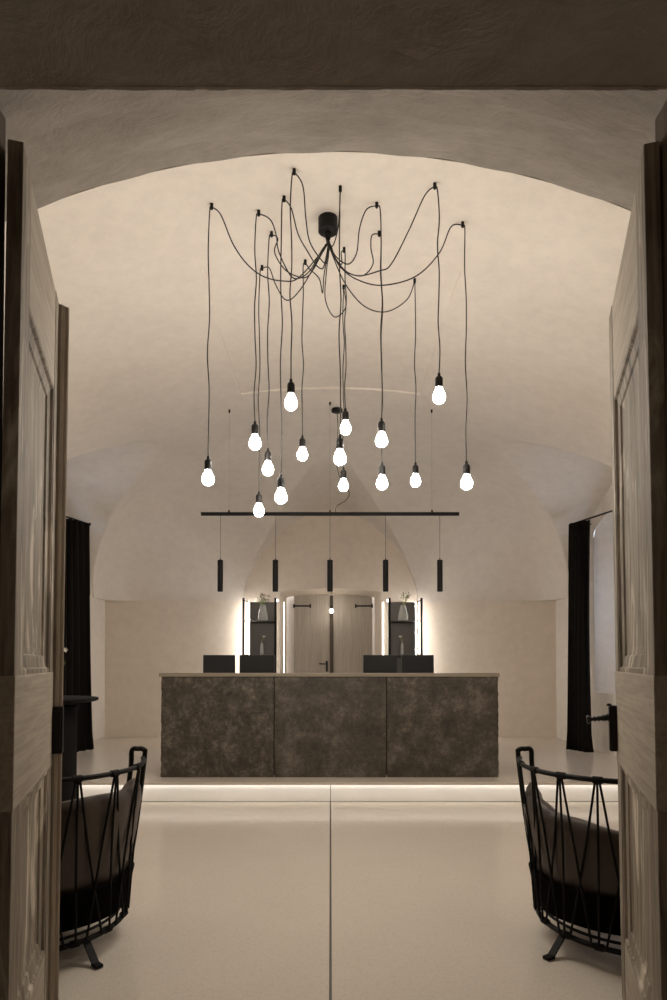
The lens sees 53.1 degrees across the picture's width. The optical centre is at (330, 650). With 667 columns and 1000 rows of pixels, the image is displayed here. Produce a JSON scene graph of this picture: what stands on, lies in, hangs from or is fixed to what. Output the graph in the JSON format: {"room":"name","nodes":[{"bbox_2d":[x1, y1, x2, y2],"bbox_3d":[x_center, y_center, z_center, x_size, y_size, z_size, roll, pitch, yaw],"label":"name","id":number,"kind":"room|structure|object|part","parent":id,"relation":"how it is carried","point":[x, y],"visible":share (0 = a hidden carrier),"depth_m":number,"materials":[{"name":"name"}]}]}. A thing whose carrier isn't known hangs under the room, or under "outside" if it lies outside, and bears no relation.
{"room":"hotel lobby","nodes":[
{"label":"hotel lobby","id":0,"kind":"room"},
{"bbox_2d":[66,513,104,740],"bbox_3d":[-3.720,-0.378,6.380,0.620,3.599,7.440,0,-1,0],"label":"wall","id":1,"kind":"structure","parent":0,"point":[97,606],"depth_m":9.76,"materials":[{"name":"paint"}]},
{"bbox_2d":[66,516,90,525],"bbox_3d":[-3.538,-1.667,7.785,0.269,0.040,2.044,0,-1,16],"label":"curtain rod","id":2,"kind":"object","parent":1,"relation":"attached to","point":[66,516],"visible":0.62,"depth_m":8.41,"materials":[{"name":"black metal"}]},
{"bbox_2d":[63,519,93,751],"bbox_3d":[-3.202,-0.186,8.302,0.166,2.899,0.686,-1,-1,23],"label":"curtain","id":3,"kind":"object","parent":2,"relation":"hanging from","point":[77,667],"visible":0.68,"depth_m":8.38,"materials":[{"name":"fabric"}]},
{"bbox_2d":[3,152,630,600],"bbox_3d":[0.000,-1.727,6.410,6.820,1.798,7.440,0,-1,0],"label":"ceiling","id":4,"kind":"structure","parent":0,"point":[128,259],"depth_m":5.78,"materials":[{"name":"paint"}]},
{"bbox_2d":[201,510,255,591],"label":"track light","id":5,"kind":"object","parent":4,"relation":"hanging from","point":[220,562],"depth_m":6.92,"materials":[{"name":"black metal"}]},
{"bbox_2d":[327,558,332,591],"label":"track light","id":6,"kind":"object","parent":4,"relation":"hanging from","point":[329,562],"depth_m":6.90,"materials":[{"name":"black metal"}]},
{"bbox_2d":[202,168,472,516],"bbox_3d":[0.055,-1.762,4.268,1.606,1.838,1.234,0,-1,0],"label":"chandelier","id":7,"kind":"object","parent":4,"relation":"hanging from","point":[328,222],"visible":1,"depth_m":4.01,"materials":[{"name":"black"}]},
{"bbox_2d":[204,456,211,469],"bbox_3d":[-0.715,-1.094,3.899,0.043,0.084,0.042,0,-1,0],"label":"socket","id":8,"kind":"object","parent":7,"relation":"attached to","point":[207,463],"depth_m":3.88,"materials":[{"name":"black"}]},
{"bbox_3d":[-0.715,-1.006,3.897,0.071,0.090,0.070,0,-1,0],"label":"bulb","id":9,"kind":"part","parent":7,"relation":"part of","materials":[{"name":"white glass"}]},
{"bbox_2d":[251,421,258,434],"bbox_3d":[-0.453,-1.332,3.997,0.043,0.084,0.042,0,-1,0],"label":"socket","id":10,"kind":"object","parent":7,"relation":"attached to","point":[254,428],"depth_m":3.98,"materials":[{"name":"black plastic"}]},
{"bbox_3d":[-0.452,-1.244,3.995,0.071,0.090,0.070,0,-1,0],"label":"bulb","id":11,"kind":"part","parent":7,"relation":"part of","materials":[{"name":"white glass"}]},
{"bbox_2d":[256,491,261,503],"bbox_3d":[-0.490,-1.047,4.570,0.043,0.084,0.042,0,-1,0],"label":"socket","id":12,"kind":"object","parent":7,"relation":"attached to","point":[258,497],"depth_m":4.55,"materials":[{"name":"black plastic"}]},
{"bbox_3d":[-0.490,-0.960,4.568,0.071,0.090,0.070,0,-1,0],"label":"bulb","id":13,"kind":"part","parent":7,"relation":"part of","materials":[{"name":"white glass"}]},
{"bbox_2d":[265,448,270,460],"bbox_3d":[-0.394,-1.230,4.198,0.043,0.084,0.042,0,-1,0],"label":"socket","id":14,"kind":"object","parent":7,"relation":"attached to","point":[267,454],"depth_m":4.18,"materials":[{"name":"black"}]},
{"bbox_3d":[-0.394,-1.143,4.196,0.071,0.090,0.070,0,-1,0],"label":"bulb","id":15,"kind":"part","parent":7,"relation":"part of","materials":[{"name":"white glass"}]},
{"bbox_3d":[-0.365,-1.867,3.997,0.720,1.490,0.188,0,-1,0],"label":"cord","id":16,"kind":"part","parent":7,"relation":"part of","materials":[{"name":"black plastic"}]},
{"bbox_2d":[277,474,284,487],"bbox_3d":[-0.288,-0.984,3.881,0.043,0.084,0.042,0,-1,0],"label":"socket","id":17,"kind":"object","parent":7,"relation":"attached to","point":[280,481],"depth_m":3.86,"materials":[{"name":"black"}]},
{"bbox_3d":[-0.288,-0.896,3.879,0.071,0.090,0.070,0,-1,0],"label":"bulb","id":18,"kind":"part","parent":7,"relation":"part of","materials":[{"name":"white glass"}]},
{"bbox_3d":[-0.235,-1.996,4.045,0.459,1.271,0.028,0,-1,-10],"label":"cord","id":19,"kind":"part","parent":7,"relation":"part of","materials":[{"name":"black plastic"}]},
{"bbox_2d":[287,379,294,393],"bbox_3d":[-0.218,-1.455,3.679,0.043,0.084,0.042,0,-1,0],"label":"socket","id":20,"kind":"object","parent":7,"relation":"attached to","point":[290,386],"depth_m":3.66,"materials":[{"name":"black plastic"}]},
{"bbox_3d":[-0.218,-1.368,3.677,0.071,0.090,0.070,0,-1,0],"label":"bulb","id":21,"kind":"part","parent":7,"relation":"part of","materials":[{"name":"white glass"}]},
{"bbox_3d":[-0.254,-1.864,4.339,0.490,1.562,0.519,0,-1,0],"label":"cord","id":22,"kind":"part","parent":7,"relation":"part of","materials":[{"name":"black plastic"}]},
{"bbox_3d":[-0.209,-1.949,4.145,0.414,1.375,0.043,0,-1,17],"label":"cord","id":23,"kind":"part","parent":7,"relation":"part of","materials":[{"name":"black plastic"}]},
{"bbox_2d":[299,435,305,446],"bbox_3d":[-0.191,-1.421,4.539,0.043,0.084,0.042,0,-1,0],"label":"socket","id":24,"kind":"object","parent":7,"relation":"attached to","point":[302,442],"depth_m":4.52,"materials":[{"name":"black"}]},
{"bbox_3d":[-0.191,-1.334,4.537,0.071,0.090,0.070,0,-1,0],"label":"bulb","id":25,"kind":"part","parent":7,"relation":"part of","materials":[{"name":"white glass"}]},
{"bbox_3d":[-0.152,-1.830,3.994,0.287,1.637,0.217,0,-1,0],"label":"cord","id":26,"kind":"part","parent":7,"relation":"part of","materials":[{"name":"black plastic"}]},
{"bbox_3d":[-0.100,-2.065,3.878,0.058,1.168,0.461,-1,-1,27],"label":"cord","id":27,"kind":"part","parent":7,"relation":"part of","materials":[{"name":"black plastic"}]},
{"bbox_3d":[-0.083,-2.058,4.335,0.067,1.204,0.497,0,-1,-20],"label":"cord","id":28,"kind":"part","parent":7,"relation":"part of","materials":[{"name":"black plastic"}]},
{"bbox_3d":[0.029,-1.934,3.951,0.038,1.438,0.287,0,-1,-15],"label":"cord","id":29,"kind":"part","parent":7,"relation":"part of","materials":[{"name":"black plastic"}]},
{"bbox_3d":[0.015,-1.996,4.480,0.101,1.347,0.788,0,-1,10],"label":"cord","id":30,"kind":"part","parent":7,"relation":"part of","materials":[{"name":"black plastic"}]},
{"bbox_3d":[0.049,-2.112,4.243,0.032,1.062,0.337,0,-1,21],"label":"cord","id":31,"kind":"part","parent":7,"relation":"part of","materials":[{"name":"black plastic"}]},
{"bbox_2d":[336,435,343,448],"bbox_3d":[0.054,-1.188,3.809,0.043,0.084,0.042,0,-1,0],"label":"socket","id":32,"kind":"object","parent":7,"relation":"attached to","point":[339,442],"depth_m":3.79,"materials":[{"name":"black plastic"}]},
{"bbox_3d":[0.054,-1.101,3.807,0.071,0.090,0.070,0,-1,0],"label":"bulb","id":33,"kind":"part","parent":7,"relation":"part of","materials":[{"name":"white glass"}]},
{"bbox_2d":[341,467,345,478],"bbox_3d":[0.094,-1.285,4.840,0.043,0.084,0.042,0,-1,0],"label":"socket","id":34,"kind":"object","parent":7,"relation":"attached to","point":[343,472],"depth_m":4.82,"materials":[{"name":"black"}]},
{"bbox_3d":[0.094,-1.198,4.838,0.071,0.090,0.070,0,-1,0],"label":"bulb","id":35,"kind":"part","parent":7,"relation":"part of","materials":[{"name":"white glass"}]},
{"bbox_2d":[342,408,348,420],"bbox_3d":[0.099,-1.548,4.381,0.043,0.084,0.042,0,-1,0],"label":"socket","id":36,"kind":"object","parent":7,"relation":"attached to","point":[345,415],"depth_m":4.36,"materials":[{"name":"black plastic"}]},
{"bbox_3d":[0.099,-1.461,4.380,0.071,0.090,0.070,0,-1,0],"label":"bulb","id":37,"kind":"part","parent":7,"relation":"part of","materials":[{"name":"white glass"}]},
{"bbox_3d":[0.161,-1.906,4.153,0.345,1.467,0.140,0,-1,0],"label":"cord","id":38,"kind":"part","parent":7,"relation":"part of","materials":[{"name":"black plastic"}]},
{"bbox_3d":[0.147,-2.000,4.023,0.329,1.284,0.162,0,-1,0],"label":"cord","id":39,"kind":"part","parent":7,"relation":"part of","materials":[{"name":"black plastic"}]},
{"bbox_3d":[0.292,-1.983,4.413,0.636,1.319,0.655,0,-1,0],"label":"cord","id":40,"kind":"part","parent":7,"relation":"part of","materials":[{"name":"black plastic"}]},
{"bbox_2d":[378,418,384,431],"bbox_3d":[0.301,-1.330,3.940,0.043,0.084,0.042,0,-1,0],"label":"socket","id":41,"kind":"object","parent":7,"relation":"attached to","point":[381,424],"depth_m":3.92,"materials":[{"name":"black plastic"}]},
{"bbox_2d":[379,462,384,474],"bbox_3d":[0.324,-1.142,4.196,0.043,0.084,0.042,0,-1,0],"label":"socket","id":42,"kind":"object","parent":7,"relation":"attached to","point":[381,468],"depth_m":4.18,"materials":[{"name":"black"}]},
{"bbox_3d":[0.324,-1.054,4.194,0.071,0.090,0.070,0,-1,0],"label":"bulb","id":43,"kind":"part","parent":7,"relation":"part of","materials":[{"name":"white glass"}]},
{"bbox_3d":[0.301,-1.243,3.938,0.071,0.090,0.070,0,-1,0],"label":"bulb","id":44,"kind":"part","parent":7,"relation":"part of","materials":[{"name":"white glass"}]},
{"bbox_3d":[0.291,-2.084,3.918,0.725,1.075,0.051,-1,-1,27],"label":"cord","id":45,"kind":"part","parent":7,"relation":"part of","materials":[{"name":"black plastic"}]},
{"bbox_3d":[0.405,-1.868,4.070,0.858,1.468,0.024,0,-1,2],"label":"cord","id":46,"kind":"part","parent":7,"relation":"part of","materials":[{"name":"black plastic"}]},
{"bbox_2d":[412,462,418,473],"bbox_3d":[0.601,-1.287,4.716,0.043,0.084,0.042,0,-1,0],"label":"socket","id":47,"kind":"object","parent":7,"relation":"attached to","point":[415,469],"depth_m":4.70,"materials":[{"name":"black"}]},
{"bbox_3d":[0.601,-1.199,4.714,0.071,0.090,0.070,0,-1,0],"label":"bulb","id":48,"kind":"part","parent":7,"relation":"part of","materials":[{"name":"white glass"}]},
{"bbox_2d":[435,373,442,387],"bbox_3d":[0.611,-1.520,3.757,0.043,0.084,0.042,0,-1,0],"label":"socket","id":49,"kind":"object","parent":7,"relation":"attached to","point":[438,380],"depth_m":3.74,"materials":[{"name":"black plastic"}]},
{"bbox_3d":[0.611,-1.433,3.755,0.071,0.090,0.070,0,-1,0],"label":"bulb","id":50,"kind":"part","parent":7,"relation":"part of","materials":[{"name":"white glass"}]},
{"bbox_2d":[463,461,469,474],"bbox_3d":[0.825,-1.105,4.043,0.043,0.084,0.042,0,-1,0],"label":"socket","id":51,"kind":"object","parent":7,"relation":"attached to","point":[466,467],"depth_m":4.03,"materials":[{"name":"black"}]},
{"bbox_3d":[0.825,-1.018,4.042,0.071,0.090,0.070,0,-1,0],"label":"bulb","id":52,"kind":"part","parent":7,"relation":"part of","materials":[{"name":"white glass"}]},
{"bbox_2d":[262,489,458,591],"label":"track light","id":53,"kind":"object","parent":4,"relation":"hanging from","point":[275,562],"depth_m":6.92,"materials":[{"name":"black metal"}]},
{"bbox_2d":[437,558,442,591],"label":"pendant light","id":54,"kind":"object","parent":4,"relation":"hanging from","point":[439,562],"depth_m":6.90,"materials":[{"name":"black metal"}]},
{"bbox_2d":[244,510,417,672],"bbox_3d":[0.000,-0.312,10.380,6.820,3.644,0.560,0,-1,0],"label":"wall","id":55,"kind":"structure","parent":0,"point":[356,549],"depth_m":10.12,"materials":[{"name":"paint"}]},
{"bbox_2d":[293,595,328,672],"bbox_3d":[-0.308,0.209,10.576,0.574,2.230,0.104,0,-1,0],"label":"door","id":56,"kind":"structure","parent":55,"relation":"in","point":[311,612],"depth_m":10.60,"materials":[{"name":"brown wood"}]},
{"bbox_3d":[-0.111,0.253,10.556,0.140,0.170,0.066,0,-1,0],"label":"handle","id":57,"kind":"part","parent":56,"relation":"part of","materials":[{"name":"black metal"}]},
{"bbox_2d":[104,601,556,736],"bbox_3d":[0.000,0.283,10.082,6.820,2.060,0.008,0,-1,0],"label":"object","id":58,"kind":"structure","parent":55,"relation":"attached to","point":[516,640],"depth_m":10.08,"materials":[{"name":"paint"}]},
{"bbox_2d":[330,595,332,672],"bbox_3d":[0.016,0.226,10.625,0.060,2.200,0.015,0,-1,0],"label":"trim","id":59,"kind":"structure","parent":55,"relation":"attached to","point":[331,614],"depth_m":10.63,"materials":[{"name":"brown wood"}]},
{"bbox_2d":[334,595,372,672],"bbox_3d":[0.363,0.210,10.595,0.622,2.230,0.065,0,-1,0],"label":"door","id":60,"kind":"structure","parent":55,"relation":"in","point":[352,613],"depth_m":10.60,"materials":[{"name":"brown wood"}]},
{"bbox_2d":[0,0,666,90],"bbox_3d":[0.000,-1.765,1.267,4.400,0.855,0.656,0,-1,0],"label":"lintel","id":61,"kind":"object","parent":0,"point":[132,45],"visible":1,"depth_m":1.47,"materials":[{"name":"stone"}]},
{"bbox_2d":[0,89,666,221],"bbox_3d":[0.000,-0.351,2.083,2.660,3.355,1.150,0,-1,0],"label":"wall","id":62,"kind":"structure","parent":0,"point":[590,143],"depth_m":2.29,"materials":[{"name":"paint"}]},
{"bbox_2d":[0,110,5,545],"bbox_3d":[-0.902,-0.043,1.686,0.095,2.720,0.090,0,-1,0],"label":"trim","id":63,"kind":"structure","parent":62,"relation":"attached to","point":[2,118],"depth_m":1.73,"materials":[{"name":"brown wood"}]},
{"bbox_2d":[0,139,68,999],"bbox_3d":[-0.916,0.004,2.087,0.079,2.620,0.821,1,-1,-16],"label":"door","id":64,"kind":"structure","parent":62,"relation":"in","point":[36,326],"depth_m":2.04,"materials":[{"name":"brown wood"}]},
{"bbox_3d":[-0.932,0.244,2.069,0.041,0.344,0.804,1,-1,-16],"label":"rail","id":65,"kind":"part","parent":64,"relation":"part of","materials":[{"name":"brown wood"}]},
{"bbox_3d":[-0.956,0.740,2.077,0.014,0.652,0.582,1,-1,-16],"label":"panel","id":66,"kind":"part","parent":64,"relation":"part of","materials":[{"name":"brown wood"}]},
{"bbox_3d":[-0.939,0.740,2.082,0.024,0.648,0.578,1,-1,-16],"label":"moulding","id":67,"kind":"part","parent":64,"relation":"part of","materials":[{"name":"brown wood"}]},
{"bbox_3d":[-0.948,-0.442,2.103,0.014,1.032,0.582,1,-1,-16],"label":"panel","id":68,"kind":"part","parent":64,"relation":"part of","materials":[{"name":"brown wood"}]},
{"bbox_3d":[-0.946,1.187,2.071,0.034,0.246,0.580,1,-1,-16],"label":"rail","id":69,"kind":"part","parent":64,"relation":"part of","materials":[{"name":"brown wood"}]},
{"bbox_3d":[-0.930,-0.441,2.108,0.024,1.028,0.578,1,-1,-16],"label":"moulding","id":70,"kind":"part","parent":64,"relation":"part of","materials":[{"name":"brown wood"}]},
{"bbox_3d":[-0.929,-1.129,2.122,0.034,0.348,0.580,1,-1,-16],"label":"rail","id":71,"kind":"part","parent":64,"relation":"part of","materials":[{"name":"brown wood"}]},
{"bbox_2d":[586,141,666,999],"bbox_3d":[0.928,0.006,2.149,0.152,2.620,0.919,-1,-1,17],"label":"door","id":72,"kind":"structure","parent":62,"relation":"in","point":[637,721],"depth_m":1.98,"materials":[{"name":"brown wood"}]},
{"bbox_3d":[1.029,0.264,2.567,0.085,0.043,0.036,-1,-1,17],"label":"handle","id":73,"kind":"part","parent":72,"relation":"part of","materials":[{"name":"black metal"}]},
{"bbox_3d":[0.977,-1.128,2.184,0.034,0.348,0.662,-1,-1,17],"label":"rail","id":74,"kind":"part","parent":72,"relation":"part of","materials":[{"name":"brown wood"}]},
{"bbox_3d":[0.980,-0.441,2.170,0.024,1.028,0.660,-1,-1,17],"label":"moulding","id":75,"kind":"part","parent":72,"relation":"part of","materials":[{"name":"brown wood"}]},
{"bbox_3d":[1.000,1.188,2.132,0.034,0.246,0.662,-1,-1,17],"label":"rail","id":76,"kind":"part","parent":72,"relation":"part of","materials":[{"name":"brown wood"}]},
{"bbox_3d":[0.998,-0.441,2.164,0.014,1.032,0.664,-1,-1,17],"label":"panel","id":77,"kind":"part","parent":72,"relation":"part of","materials":[{"name":"brown wood"}]},
{"bbox_3d":[0.992,0.741,2.143,0.024,0.648,0.660,-1,-1,17],"label":"moulding","id":78,"kind":"part","parent":72,"relation":"part of","materials":[{"name":"brown wood"}]},
{"bbox_3d":[0.982,0.245,2.127,0.041,0.344,0.919,-1,-1,17],"label":"rail","id":79,"kind":"part","parent":72,"relation":"part of","materials":[{"name":"brown wood"}]},
{"bbox_3d":[1.009,0.741,2.138,0.014,0.652,0.664,-1,-1,17],"label":"panel","id":80,"kind":"part","parent":72,"relation":"part of","materials":[{"name":"brown wood"}]},
{"bbox_2d":[655,100,666,519],"bbox_3d":[0.902,-0.043,1.686,0.095,2.720,0.090,0,-1,0],"label":"trim","id":81,"kind":"structure","parent":62,"relation":"attached to","point":[661,119],"depth_m":1.71,"materials":[{"name":"brown wood"}]},
{"bbox_2d":[58,802,622,999],"bbox_3d":[0.000,1.375,2.005,8.020,0.100,8.470,0,-1,0],"label":"floor","id":82,"kind":"structure","parent":0,"point":[229,900],"depth_m":3.45,"materials":[{"name":"stone"}]},
{"bbox_2d":[62,695,98,801],"bbox_3d":[-1.930,0.850,4.482,0.700,1.060,0.700,0,-1,0],"label":"bar table","id":83,"kind":"object","parent":82,"relation":"on","point":[69,755],"visible":0.25,"depth_m":4.42,"materials":[{"name":"black paint"}]},
{"bbox_2d":[59,746,147,969],"bbox_3d":[-1.362,0.913,3.127,0.971,0.864,0.839,0,-1,-16],"label":"lounge chair","id":84,"kind":"object","parent":82,"relation":"on","point":[99,832],"visible":0.7,"depth_m":2.93,"materials":[{"name":"black metal"}]},
{"bbox_3d":[-1.388,1.231,3.117,0.851,0.077,0.800,0,-1,0],"label":"rail","id":85,"kind":"part","parent":84,"relation":"part of","materials":[{"name":"black metal"}]},
{"bbox_3d":[-1.017,1.297,2.850,0.126,0.086,0.032,-1,-2,42],"label":"leg","id":86,"kind":"part","parent":84,"relation":"part of","materials":[{"name":"black metal"}]},
{"bbox_2d":[60,778,141,895],"bbox_3d":[-1.297,0.865,2.983,0.898,0.469,0.471,0,-1,-20],"label":"cushion","id":87,"kind":"object","parent":84,"relation":"on","point":[99,832],"depth_m":2.94,"materials":[{"name":"brown leather"}]},
{"bbox_3d":[-1.301,0.544,2.985,0.951,0.037,0.500,0,-1,-20],"label":"rail","id":88,"kind":"part","parent":84,"relation":"part of","materials":[{"name":"black metal"}]},
{"bbox_2d":[329,802,331,999],"bbox_3d":[0.000,1.355,3.353,0.011,0.002,5.765,0,-1,0],"label":"trim","id":89,"kind":"structure","parent":82,"relation":"in","point":[330,898],"depth_m":3.19,"materials":[{"name":"grey metal"}]},
{"bbox_2d":[515,746,620,960],"bbox_3d":[1.362,0.914,3.137,0.969,0.864,0.841,-1,-1,25],"label":"lounge chair","id":90,"kind":"object","parent":82,"relation":"on","point":[574,866],"visible":0.79,"depth_m":2.92,"materials":[{"name":"black metal"}]},
{"bbox_3d":[0.984,1.297,2.921,0.126,0.088,0.032,1,-1,-32],"label":"leg","id":91,"kind":"part","parent":90,"relation":"part of","materials":[{"name":"black metal"}]},
{"bbox_3d":[1.311,0.544,2.985,0.951,0.037,0.500,0,-1,20],"label":"rail","id":92,"kind":"part","parent":90,"relation":"part of","materials":[{"name":"black metal"}]},
{"bbox_2d":[523,782,619,897],"bbox_3d":[1.318,0.874,2.987,0.893,0.452,0.455,0,-1,20],"label":"cushion","id":93,"kind":"object","parent":90,"relation":"on","point":[568,856],"depth_m":2.92,"materials":[{"name":"brown leather"}]},
{"bbox_3d":[1.338,1.231,3.139,0.851,0.077,0.800,-1,-2,40],"label":"rail","id":94,"kind":"part","parent":90,"relation":"part of","materials":[{"name":"black metal"}]},
{"bbox_2d":[77,737,617,784],"bbox_3d":[0.000,1.383,8.924,8.020,0.190,5.475,0,-1,0],"label":"floor","id":95,"kind":"structure","parent":0,"point":[108,754],"depth_m":7.09,"materials":[{"name":"stone"}]},
{"bbox_2d":[242,598,277,672],"bbox_3d":[-0.991,0.275,9.878,0.590,2.068,0.356,0,-1,0],"label":"display shelf","id":96,"kind":"object","parent":95,"relation":"on","point":[257,627],"visible":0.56,"depth_m":9.95,"materials":[{"name":"black"}]},
{"bbox_3d":[-1.270,0.272,9.716,0.032,2.068,0.032,0,-1,0],"label":"post","id":97,"kind":"part","parent":96,"relation":"part of","materials":[{"name":"black"}]},
{"bbox_3d":[-1.242,0.294,10.046,0.016,2.038,0.020,0,-1,0],"label":"post","id":98,"kind":"part","parent":96,"relation":"part of","materials":[{"name":"black"}]},
{"bbox_3d":[-1.017,0.246,9.942,0.386,1.928,0.010,0,-1,0],"label":"panel","id":99,"kind":"part","parent":96,"relation":"part of","materials":[{"name":"grey metal"}]},
{"bbox_2d":[256,593,270,619],"bbox_3d":[-1.005,-0.645,9.877,0.252,0.431,0.156,0,-1,0],"label":"flower vase","id":100,"kind":"object","parent":96,"relation":"on","point":[262,602],"visible":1,"depth_m":9.87,"materials":[{"name":"clear glass"}]},
{"bbox_3d":[-0.803,0.272,9.716,0.032,2.068,0.032,0,-1,0],"label":"post","id":101,"kind":"part","parent":96,"relation":"part of","materials":[{"name":"black"}]},
{"bbox_2d":[159,673,499,776],"bbox_3d":[-0.011,0.737,6.869,3.309,1.010,0.812,0,-1,0],"label":"reception desk","id":102,"kind":"object","parent":95,"relation":"on","point":[213,724],"visible":1,"depth_m":6.47,"materials":[{"name":"brown stone"}]},
{"bbox_2d":[203,655,234,672],"bbox_3d":[-1.162,0.279,6.961,0.331,0.457,0.170,0,-1,-6],"label":"computer monitor","id":103,"kind":"object","parent":102,"relation":"on","point":[211,663],"visible":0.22,"depth_m":6.96,"materials":[{"name":"black plastic"}]},
{"bbox_2d":[239,655,274,672],"bbox_3d":[-0.766,0.279,6.960,0.372,0.457,0.170,0,-1,4],"label":"computer monitor","id":104,"kind":"object","parent":102,"relation":"on","point":[247,663],"visible":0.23,"depth_m":6.96,"materials":[{"name":"black plastic"}]},
{"bbox_2d":[159,673,499,676],"bbox_3d":[-0.011,0.243,6.600,3.309,0.034,0.252,0,-1,0],"label":"countertop","id":105,"kind":"structure","parent":102,"relation":"on","point":[160,674],"depth_m":6.47,"materials":[{"name":"brown stone"}]},
{"bbox_2d":[363,655,396,672],"bbox_3d":[0.518,0.279,6.960,0.356,0.457,0.170,0,-1,-4],"label":"computer monitor","id":106,"kind":"object","parent":102,"relation":"on","point":[371,663],"visible":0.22,"depth_m":6.96,"materials":[{"name":"black plastic"}]},
{"bbox_2d":[402,655,433,672],"bbox_3d":[0.911,0.279,6.961,0.331,0.457,0.170,0,-1,6],"label":"computer monitor","id":107,"kind":"object","parent":102,"relation":"on","point":[410,663],"visible":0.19,"depth_m":6.96,"materials":[{"name":"black plastic"}]},
{"bbox_2d":[383,598,422,672],"bbox_3d":[1.068,0.275,9.878,0.554,2.068,0.356,0,-1,0],"label":"display shelf","id":108,"kind":"object","parent":95,"relation":"on","point":[397,627],"visible":0.4,"depth_m":9.95,"materials":[{"name":"black metal"}]},
{"bbox_3d":[0.861,0.272,9.716,0.032,2.068,0.032,0,-1,0],"label":"post","id":109,"kind":"part","parent":108,"relation":"part of","materials":[{"name":"black"}]},
{"bbox_3d":[1.075,0.246,9.942,0.386,1.928,0.010,0,-1,0],"label":"panel","id":110,"kind":"part","parent":108,"relation":"part of","materials":[{"name":"black wood"}]},
{"bbox_2d":[400,591,409,619],"bbox_3d":[1.096,-0.649,9.874,0.200,0.439,0.170,0,-1,0],"label":"flower vase","id":111,"kind":"object","parent":108,"relation":"on","point":[407,596],"visible":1,"depth_m":9.87,"materials":[{"name":"clear glass"}]},
{"bbox_3d":[1.301,0.294,10.046,0.016,2.038,0.020,0,-1,0],"label":"post","id":112,"kind":"part","parent":108,"relation":"part of","materials":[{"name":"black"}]},
{"bbox_3d":[1.329,0.272,9.716,0.032,2.068,0.032,0,-1,0],"label":"post","id":113,"kind":"part","parent":108,"relation":"part of","materials":[{"name":"black"}]},
{"bbox_2d":[556,486,616,755],"bbox_3d":[3.720,-0.378,6.380,0.620,3.599,7.440,0,-1,0],"label":"wall","id":114,"kind":"structure","parent":0,"point":[602,610],"depth_m":8.62,"materials":[{"name":"paint"}]},
{"bbox_2d":[79,785,617,800],"bbox_3d":[0.000,1.330,6.248,6.820,0.178,0.012,0,-1,0],"label":"step","id":115,"kind":"structure","parent":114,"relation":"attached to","point":[150,792],"depth_m":6.24,"materials":[{"name":"stone"}]},
{"bbox_2d":[142,801,617,801],"bbox_3d":[0.000,1.417,6.238,6.820,0.004,0.004,0,-1,0],"label":"trim","id":116,"kind":"structure","parent":114,"relation":"attached to","point":[142,801],"depth_m":6.24,"materials":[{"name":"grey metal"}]},
{"bbox_2d":[570,510,612,524],"bbox_3d":[3.538,-1.667,7.785,0.269,0.040,2.044,0,-1,-16],"label":"curtain rod","id":117,"kind":"object","parent":114,"relation":"attached to","point":[610,510],"visible":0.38,"depth_m":8.25,"materials":[{"name":"black metal"}]},
{"bbox_2d":[566,520,593,751],"bbox_3d":[3.144,-0.183,8.436,0.148,2.898,0.403,1,-1,-25],"label":"curtain","id":118,"kind":"object","parent":117,"relation":"hanging from","point":[579,733],"visible":1,"depth_m":8.41,"materials":[{"name":"fabric"}]}
]}

